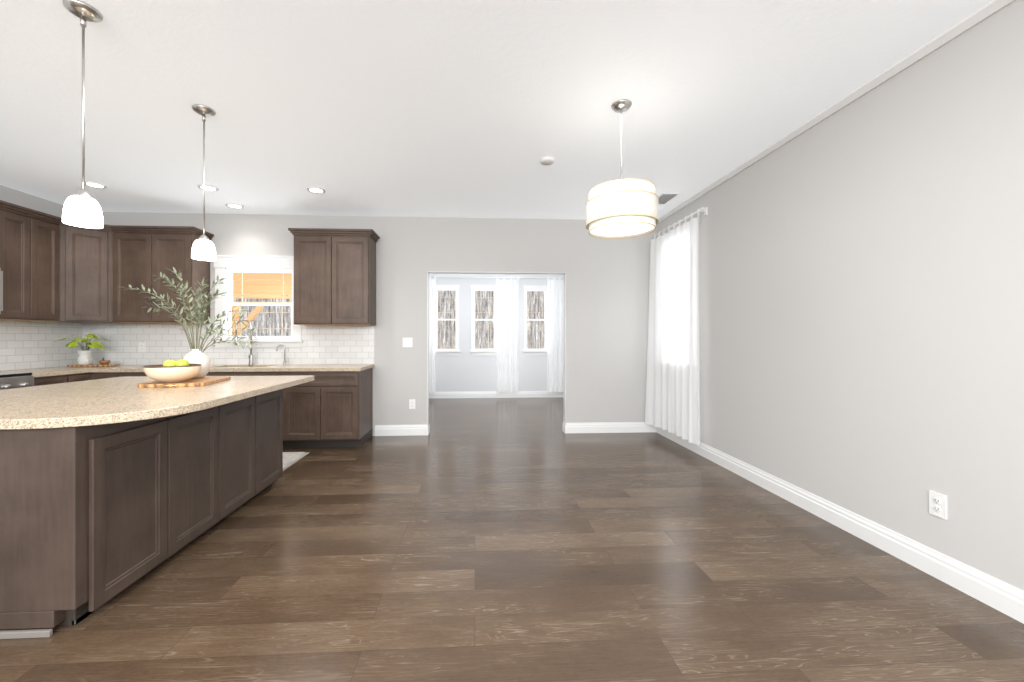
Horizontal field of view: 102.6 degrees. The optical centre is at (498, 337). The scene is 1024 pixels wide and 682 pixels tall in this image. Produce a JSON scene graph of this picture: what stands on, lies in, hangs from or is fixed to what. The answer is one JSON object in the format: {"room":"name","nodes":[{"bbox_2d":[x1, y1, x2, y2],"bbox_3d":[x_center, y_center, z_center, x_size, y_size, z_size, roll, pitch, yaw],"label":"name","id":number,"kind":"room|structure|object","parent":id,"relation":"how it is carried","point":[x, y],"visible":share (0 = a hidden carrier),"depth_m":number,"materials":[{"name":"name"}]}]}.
{"room":"kitchen","nodes":[
{"label":"kitchen","id":0,"kind":"room"},
{"bbox_2d":[0,185,63,217],"bbox_3d":[-4.901,-0.150,0.564,0.120,2.800,8.930,0,0,-3],"label":"wall","id":1,"kind":"structure","parent":0,"point":[19,198],"depth_m":4.44,"materials":[{"name":"grey paint"}]},
{"bbox_2d":[0,204,31,319],"bbox_3d":[-4.860,-0.709,3.957,0.344,1.057,0.300,0,0,-3],"label":"upper cabinet","id":2,"kind":"object","parent":1,"relation":"attached to","point":[15,225],"depth_m":4.00,"materials":[{"name":"brown wood"}]},
{"bbox_2d":[0,268,2,313],"bbox_3d":[-4.771,-0.435,3.431,0.460,0.430,0.744,0,0,-3],"label":"microwave","id":3,"kind":"object","parent":2,"relation":"attached to","point":[1,290],"visible":1,"depth_m":3.80,"materials":[{"name":"silver metal"}]},
{"bbox_2d":[16,212,59,321],"bbox_3d":[-4.877,-0.709,4.256,0.344,1.057,0.300,0,0,-3],"label":"upper cabinet","id":4,"kind":"object","parent":1,"relation":"attached to","point":[54,268],"depth_m":4.27,"materials":[{"name":"brown wood"}]},
{"bbox_2d":[0,320,83,370],"bbox_3d":[-5.037,0.072,4.007,0.004,0.524,1.980,0,0,-3],"label":"tile backsplash","id":5,"kind":"structure","parent":1,"relation":"attached to","point":[28,344],"depth_m":4.50,"materials":[{"name":"white tile"}]},
{"bbox_2d":[102,212,656,435],"bbox_3d":[-1.502,-0.150,5.292,7.450,2.800,0.120,0,0,-3],"label":"wall","id":6,"kind":"structure","parent":0,"point":[607,297],"depth_m":5.31,"materials":[{"name":"grey paint"}]},
{"bbox_2d":[60,220,111,322],"bbox_3d":[-4.763,-0.709,4.727,0.626,1.057,0.626,0,0,-3],"label":"upper cabinet","id":7,"kind":"object","parent":6,"relation":"attached to","point":[85,253],"depth_m":4.56,"materials":[{"name":"brown wood"}]},
{"bbox_2d":[112,228,151,323],"bbox_3d":[-4.239,-0.709,4.898,0.440,1.057,0.344,0,0,-3],"label":"upper cabinet","id":8,"kind":"object","parent":6,"relation":"attached to","point":[131,247],"depth_m":4.73,"materials":[{"name":"brown wood"}]},
{"bbox_2d":[152,228,211,323],"bbox_3d":[-3.800,-0.709,4.923,0.440,1.057,0.344,0,0,-3],"label":"upper cabinet","id":9,"kind":"object","parent":6,"relation":"attached to","point":[171,247],"depth_m":4.76,"materials":[{"name":"brown wood"}]},
{"bbox_2d":[84,323,373,364],"bbox_3d":[-3.341,0.072,5.124,3.520,0.524,0.004,0,0,-3],"label":"tile backsplash","id":10,"kind":"structure","parent":6,"relation":"attached to","point":[321,344],"depth_m":5.11,"materials":[{"name":"white tile"}]},
{"bbox_2d":[138,343,144,351],"bbox_3d":[-4.398,0.120,5.057,0.078,0.122,0.009,0,0,-3],"label":"outlet","id":11,"kind":"object","parent":10,"relation":"attached to","point":[141,347],"visible":1,"depth_m":5.05,"materials":[{"name":"white plastic"}]},
{"bbox_2d":[212,255,302,347],"bbox_3d":[-3.008,-0.452,5.178,1.090,1.149,0.175,0,0,-3],"label":"kitchen window","id":12,"kind":"structure","parent":6,"relation":"in","point":[226,266],"depth_m":5.14,"materials":[{"name":"white"}]},
{"bbox_2d":[292,232,339,324],"bbox_3d":[-2.211,-0.699,5.015,0.443,1.077,0.344,0,0,-3],"label":"upper cabinet","id":13,"kind":"object","parent":6,"relation":"attached to","point":[312,250],"depth_m":4.85,"materials":[{"name":"brown wood"}]},
{"bbox_2d":[332,232,375,325],"bbox_3d":[-1.769,-0.699,5.041,0.442,1.077,0.344,0,0,-3],"label":"upper cabinet","id":14,"kind":"object","parent":6,"relation":"attached to","point":[353,253],"depth_m":4.88,"materials":[{"name":"brown wood"}]},
{"bbox_2d":[375,424,429,435],"bbox_3d":[-1.236,1.183,5.240,0.676,0.135,0.016,0,0,-3],"label":"baseboard","id":15,"kind":"structure","parent":6,"relation":"attached to","point":[380,430],"depth_m":5.23,"materials":[{"name":"white wood"}]},
{"bbox_2d":[403,338,412,346],"bbox_3d":[-1.164,0.060,5.245,0.125,0.122,0.012,0,0,-3],"label":"light switch","id":16,"kind":"object","parent":6,"relation":"attached to","point":[407,342],"visible":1,"depth_m":5.24,"materials":[{"name":"white plastic"}]},
{"bbox_2d":[409,399,414,408],"bbox_3d":[-1.104,0.850,5.251,0.078,0.122,0.009,0,0,-3],"label":"outlet","id":17,"kind":"object","parent":6,"relation":"attached to","point":[411,403],"visible":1,"depth_m":5.25,"materials":[{"name":"white plastic"}]},
{"bbox_2d":[427,272,565,424],"bbox_3d":[-0.020,0.200,5.378,1.800,2.100,0.124,0,0,-3],"label":"trim","id":18,"kind":"structure","parent":6,"relation":"attached to","point":[564,347],"depth_m":5.37,"materials":[{"name":"white wood"}]},
{"bbox_2d":[563,422,654,432],"bbox_3d":[1.469,1.183,5.396,1.206,0.135,0.016,0,0,-3],"label":"baseboard","id":19,"kind":"structure","parent":6,"relation":"attached to","point":[600,427],"depth_m":5.39,"materials":[{"name":"white wood"}]},
{"bbox_2d":[429,274,562,391],"bbox_3d":[0.010,-0.150,8.605,4.050,2.800,0.120,0,0,-3],"label":"wall","id":20,"kind":"structure","parent":0,"point":[464,371],"depth_m":8.52,"materials":[{"name":"white paint"}]},
{"bbox_2d":[435,285,459,355],"bbox_3d":[-1.082,-0.362,8.514,0.574,1.460,0.175,0,0,-3],"label":"sunroom window","id":21,"kind":"structure","parent":20,"relation":"in","point":[452,351],"depth_m":8.50,"materials":[{"name":"white wood"}]},
{"bbox_2d":[470,285,495,355],"bbox_3d":[-0.293,-0.362,8.560,0.594,1.460,0.175,0,0,-3],"label":"sunroom window","id":22,"kind":"structure","parent":20,"relation":"in","point":[474,351],"depth_m":8.52,"materials":[{"name":"white wood"}]},
{"bbox_2d":[429,391,562,397],"bbox_3d":[0.014,1.183,8.537,3.810,0.135,0.016,0,0,-3],"label":"baseboard","id":23,"kind":"structure","parent":20,"relation":"attached to","point":[468,394],"depth_m":8.52,"materials":[{"name":"white wood"}]},
{"bbox_2d":[431,277,562,279],"bbox_3d":[-0.039,-1.225,8.490,3.229,0.080,0.125,0,0,-3],"label":"curtain rod","id":24,"kind":"object","parent":20,"relation":"attached to","point":[495,277],"visible":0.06,"depth_m":8.43,"materials":[{"name":"white"}]},
{"bbox_2d":[429,276,435,392],"bbox_3d":[-1.393,-0.064,8.352,0.246,2.388,0.051,0,0,1],"label":"curtain","id":25,"kind":"object","parent":24,"relation":"hanging from","point":[432,310],"visible":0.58,"depth_m":8.35,"materials":[{"name":"white fabric"}]},
{"bbox_2d":[496,277,518,392],"bbox_3d":[0.189,-0.064,8.443,0.482,2.388,0.064,0,0,-3],"label":"curtain","id":26,"kind":"object","parent":24,"relation":"hanging from","point":[507,336],"visible":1,"depth_m":8.44,"materials":[{"name":"white fabric"}]},
{"bbox_2d":[547,277,562,391],"bbox_3d":[1.213,-0.064,8.502,0.416,2.388,0.067,0,0,-3],"label":"curtain","id":27,"kind":"object","parent":24,"relation":"hanging from","point":[555,327],"visible":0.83,"depth_m":8.50,"materials":[{"name":"white fabric"}]},
{"bbox_2d":[523,285,547,354],"bbox_3d":[0.795,-0.362,8.623,0.574,1.460,0.175,0,0,-3],"label":"sunroom window","id":28,"kind":"structure","parent":20,"relation":"in","point":[526,351],"depth_m":8.58,"materials":[{"name":"white wood"}]},
{"bbox_2d":[0,0,991,219],"bbox_3d":[-1.338,-1.600,2.442,7.450,0.100,12.270,0,0,-3],"label":"ceiling","id":29,"kind":"structure","parent":0,"point":[445,108],"depth_m":2.61,"materials":[{"name":"white paint"}]},
{"bbox_2d":[62,0,102,228],"bbox_3d":[-1.965,-1.042,1.940,0.138,1.014,0.138,0,0,-3],"label":"pendant light","id":30,"kind":"object","parent":29,"relation":"hanging from","point":[81,207],"visible":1,"depth_m":1.93,"materials":[{"name":"white glass"}]},
{"bbox_2d":[85,181,106,188],"bbox_3d":[-4.086,-1.545,4.152,0.184,0.009,0.184,0,0,-3],"label":"recessed light","id":31,"kind":"object","parent":29,"relation":"in","point":[94,185],"visible":0.92,"depth_m":4.15,"materials":[{"name":"white"}]},
{"bbox_2d":[191,104,215,260],"bbox_3d":[-2.004,-1.042,2.789,0.138,1.014,0.138,0,0,-3],"label":"pendant light","id":32,"kind":"object","parent":29,"relation":"hanging from","point":[203,247],"visible":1,"depth_m":2.77,"materials":[{"name":"white glass"}]},
{"bbox_2d":[197,184,218,191],"bbox_3d":[-2.999,-1.545,4.234,0.184,0.009,0.184,0,0,-3],"label":"recessed light","id":33,"kind":"object","parent":29,"relation":"in","point":[210,188],"visible":0.79,"depth_m":4.23,"materials":[{"name":"white"}]},
{"bbox_2d":[226,203,243,208],"bbox_3d":[-3.092,-1.545,4.810,0.184,0.009,0.184,0,0,-3],"label":"recessed light","id":34,"kind":"object","parent":29,"relation":"in","point":[234,205],"visible":1,"depth_m":4.79,"materials":[{"name":"white"}]},
{"bbox_2d":[307,187,325,193],"bbox_3d":[-1.911,-1.545,4.297,0.184,0.009,0.184,0,0,-3],"label":"recessed light","id":35,"kind":"object","parent":29,"relation":"in","point":[317,190],"visible":0.98,"depth_m":4.29,"materials":[{"name":"white"}]},
{"bbox_2d":[540,157,554,164],"bbox_3d":[0.425,-1.536,3.570,0.130,0.028,0.130,0,0,-3],"label":"smoke detector","id":36,"kind":"object","parent":29,"relation":"attached to","point":[547,160],"visible":0.96,"depth_m":3.54,"materials":[{"name":"white plastic"}]},
{"bbox_2d":[586,99,658,238],"bbox_3d":[0.819,-1.129,2.732,0.463,0.840,0.463,0,0,-3],"label":"drum pendant light","id":37,"kind":"object","parent":29,"relation":"hanging from","point":[621,208],"visible":1,"depth_m":2.56,"materials":[{"name":"fabric"}]},
{"bbox_2d":[658,193,678,203],"bbox_3d":[1.840,-1.545,4.564,0.180,0.009,0.340,0,0,-3],"label":"ceiling vent","id":38,"kind":"object","parent":29,"relation":"in","point":[664,198],"visible":0.69,"depth_m":4.50,"materials":[{"name":"white metal"}]},
{"bbox_2d":[0,397,1023,681],"bbox_3d":[-1.338,1.300,2.442,7.450,0.100,12.270,0,0,-3],"label":"floor","id":39,"kind":"structure","parent":0,"point":[496,541],"depth_m":2.06,"materials":[{"name":"brown wood"}]},
{"bbox_2d":[0,373,33,389],"bbox_3d":[-4.620,0.750,3.440,0.712,1.000,0.750,0,0,-3],"label":"range","id":40,"kind":"object","parent":39,"relation":"on","point":[13,380],"visible":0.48,"depth_m":3.69,"materials":[{"name":"silver metal"}]},
{"bbox_2d":[34,372,71,385],"bbox_3d":[-4.711,0.812,3.995,0.645,0.875,0.360,0,0,-3],"label":"base cabinet","id":41,"kind":"object","parent":39,"relation":"on","point":[61,377],"depth_m":4.06,"materials":[{"name":"brown wood"}]},
{"bbox_2d":[0,368,91,375],"bbox_3d":[-4.712,0.354,4.111,0.656,0.040,0.590,0,0,-3],"label":"countertop","id":42,"kind":"structure","parent":41,"relation":"on","point":[35,371],"depth_m":4.18,"materials":[{"name":"beige stone"}]},
{"bbox_2d":[72,372,91,381],"bbox_3d":[-4.729,0.812,4.305,0.645,0.875,0.260,0,0,-3],"label":"base cabinet","id":43,"kind":"object","parent":39,"relation":"on","point":[76,376],"depth_m":4.33,"materials":[{"name":"brown wood"}]},
{"bbox_2d":[92,372,115,379],"bbox_3d":[-4.301,0.812,4.754,0.300,0.875,0.625,0,0,-3],"label":"base cabinet","id":44,"kind":"object","parent":39,"relation":"on","point":[95,375],"depth_m":4.44,"materials":[{"name":"brown wood"}]},
{"bbox_2d":[116,372,146,376],"bbox_3d":[-3.787,0.812,4.783,0.730,0.875,0.625,0,0,-3],"label":"base cabinet","id":45,"kind":"object","parent":39,"relation":"on","point":[118,374],"depth_m":4.47,"materials":[{"name":"brown wood"}]},
{"bbox_2d":[0,387,287,638],"bbox_3d":[-2.476,0.812,2.613,1.315,0.875,1.876,0,0,-3],"label":"kitchen island","id":46,"kind":"object","parent":39,"relation":"on","point":[111,488],"depth_m":1.89,"materials":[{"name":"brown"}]},
{"bbox_2d":[0,375,313,430],"bbox_3d":[-2.364,0.353,2.608,1.620,0.042,1.920,0,0,-3],"label":"island countertop","id":47,"kind":"structure","parent":46,"relation":"on","point":[116,403],"depth_m":2.17,"materials":[{"name":"beige stone"}]},
{"bbox_2d":[137,376,230,387],"bbox_3d":[-2.266,0.320,2.994,0.390,0.022,0.564,0,0,-14],"label":"serving tray","id":48,"kind":"object","parent":47,"relation":"on","point":[194,382],"visible":0.79,"depth_m":2.83,"materials":[{"name":"brown wood"}]},
{"bbox_2d":[143,358,200,382],"bbox_3d":[-2.263,0.223,2.854,0.316,0.168,0.316,0,0,-3],"label":"fruit bowl","id":49,"kind":"object","parent":48,"relation":"on","point":[173,371],"visible":1,"depth_m":2.77,"materials":[{"name":"beige ceramic"}]},
{"bbox_2d":[123,267,265,377],"bbox_3d":[-2.316,-0.113,3.154,1.053,0.842,0.315,0,0,-3],"label":"vase","id":50,"kind":"object","parent":48,"relation":"on","point":[197,355],"visible":0.98,"depth_m":3.13,"materials":[{"name":"white"}]},
{"bbox_2d":[206,372,283,447],"bbox_3d":[-2.923,0.812,4.833,1.000,0.875,0.625,0,0,-3],"label":"base cabinet","id":51,"kind":"object","parent":39,"relation":"on","point":[209,373],"depth_m":4.54,"materials":[{"name":"brown wood"}]},
{"bbox_2d":[283,452,308,470],"bbox_3d":[-2.930,1.246,4.093,1.790,0.009,0.650,0,0,-3],"label":"runner rug","id":52,"kind":"object","parent":39,"relation":"on","point":[289,457],"visible":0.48,"depth_m":4.26,"materials":[{"name":"beige fabric"}]},
{"bbox_2d":[284,368,372,447],"bbox_3d":[-2.005,0.812,4.886,0.840,0.875,0.625,0,0,-3],"label":"base cabinet","id":53,"kind":"object","parent":39,"relation":"on","point":[330,405],"depth_m":4.59,"materials":[{"name":"brown wood"}]},
{"bbox_2d":[64,364,373,371],"bbox_3d":[-3.320,0.354,4.805,3.516,0.040,0.636,0,0,-3],"label":"countertop","id":54,"kind":"structure","parent":53,"relation":"on","point":[231,367],"depth_m":4.60,"materials":[{"name":"beige stone"}]},
{"bbox_2d":[67,364,119,366],"bbox_3d":[-4.713,0.323,4.752,0.484,0.020,0.170,0,0,-11],"label":"cutting board","id":55,"kind":"object","parent":54,"relation":"on","point":[93,365],"visible":0.96,"depth_m":4.69,"materials":[{"name":"brown wood"}]},
{"bbox_2d":[54,334,110,364],"bbox_3d":[-4.774,0.131,4.696,0.441,0.362,0.429,0,0,-3],"label":"plant pot","id":56,"kind":"object","parent":55,"relation":"on","point":[85,357],"visible":1,"depth_m":4.70,"materials":[{"name":"white paint"}]},
{"bbox_2d":[99,358,110,364],"bbox_3d":[-4.598,0.272,4.788,0.100,0.078,0.100,0,0,-3],"label":"pestle","id":57,"kind":"object","parent":55,"relation":"on","point":[103,362],"visible":0.98,"depth_m":4.77,"materials":[{"name":"brown wood"}]},
{"bbox_2d":[235,319,253,364],"bbox_3d":[-3.110,0.053,4.994,0.225,0.560,0.110,0,0,-3],"label":"pull-down faucet","id":58,"kind":"object","parent":54,"relation":"on","point":[251,358],"visible":0.9,"depth_m":5.01,"materials":[{"name":"silver metal"}]},
{"bbox_2d":[276,344,287,364],"bbox_3d":[-2.669,0.207,5.070,0.148,0.252,0.040,0,0,-3],"label":"tap","id":59,"kind":"object","parent":54,"relation":"on","point":[284,362],"visible":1,"depth_m":5.07,"materials":[{"name":"silver metal"}]},
{"bbox_2d":[657,0,1023,590],"bbox_3d":[2.414,-0.150,1.046,0.120,2.800,9.050,0,0,-3],"label":"wall","id":60,"kind":"structure","parent":0,"point":[861,306],"depth_m":2.36,"materials":[{"name":"grey paint"}]},
{"bbox_2d":[655,207,706,235],"bbox_3d":[2.101,-1.315,4.754,0.100,0.080,1.119,0,0,-3],"label":"curtain rod","id":61,"kind":"object","parent":60,"relation":"attached to","point":[703,209],"visible":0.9,"depth_m":4.45,"materials":[{"name":"white metal"}]},
{"bbox_2d":[645,209,699,445],"bbox_3d":[2.038,-0.109,4.780,0.117,2.458,1.105,0,0,-8],"label":"window curtain","id":62,"kind":"object","parent":61,"relation":"hanging from","point":[673,386],"visible":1,"depth_m":4.80,"materials":[{"name":"white fabric"}]},
{"bbox_2d":[658,0,1015,222],"bbox_3d":[2.336,-1.528,1.041,0.035,0.045,8.810,0,0,-3],"label":"crown molding","id":63,"kind":"structure","parent":60,"relation":"attached to","point":[988,10],"depth_m":2.47,"materials":[{"name":"white wood"}]},
{"bbox_2d":[655,427,1023,623],"bbox_3d":[2.346,1.183,1.042,0.016,0.135,8.810,0,0,-3],"label":"baseboard","id":64,"kind":"structure","parent":60,"relation":"attached to","point":[1000,596],"depth_m":2.38,"materials":[{"name":"white wood"}]},
{"bbox_2d":[929,490,946,519],"bbox_3d":[2.286,0.870,2.135,0.009,0.122,0.078,0,0,-3],"label":"outlet","id":65,"kind":"object","parent":60,"relation":"attached to","point":[937,504],"visible":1,"depth_m":2.13,"materials":[{"name":"white plastic"}]},
{"label":"outside","id":66,"kind":"structure","parent":0,"visible":0},
{"bbox_2d":[233,291,544,348],"bbox_3d":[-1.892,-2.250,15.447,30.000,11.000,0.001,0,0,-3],"label":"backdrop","id":67,"kind":"structure","parent":66,"point":[484,334],"depth_m":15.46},
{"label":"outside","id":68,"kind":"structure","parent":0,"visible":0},
{"bbox_2d":[232,272,291,335],"bbox_3d":[-3.473,0.370,6.376,3.000,2.760,0.410,0,0,-3],"label":"pergola","id":69,"kind":"object","parent":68,"point":[277,284],"visible":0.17,"depth_m":6.22,"materials":[{"name":"brown wood"}]}
]}

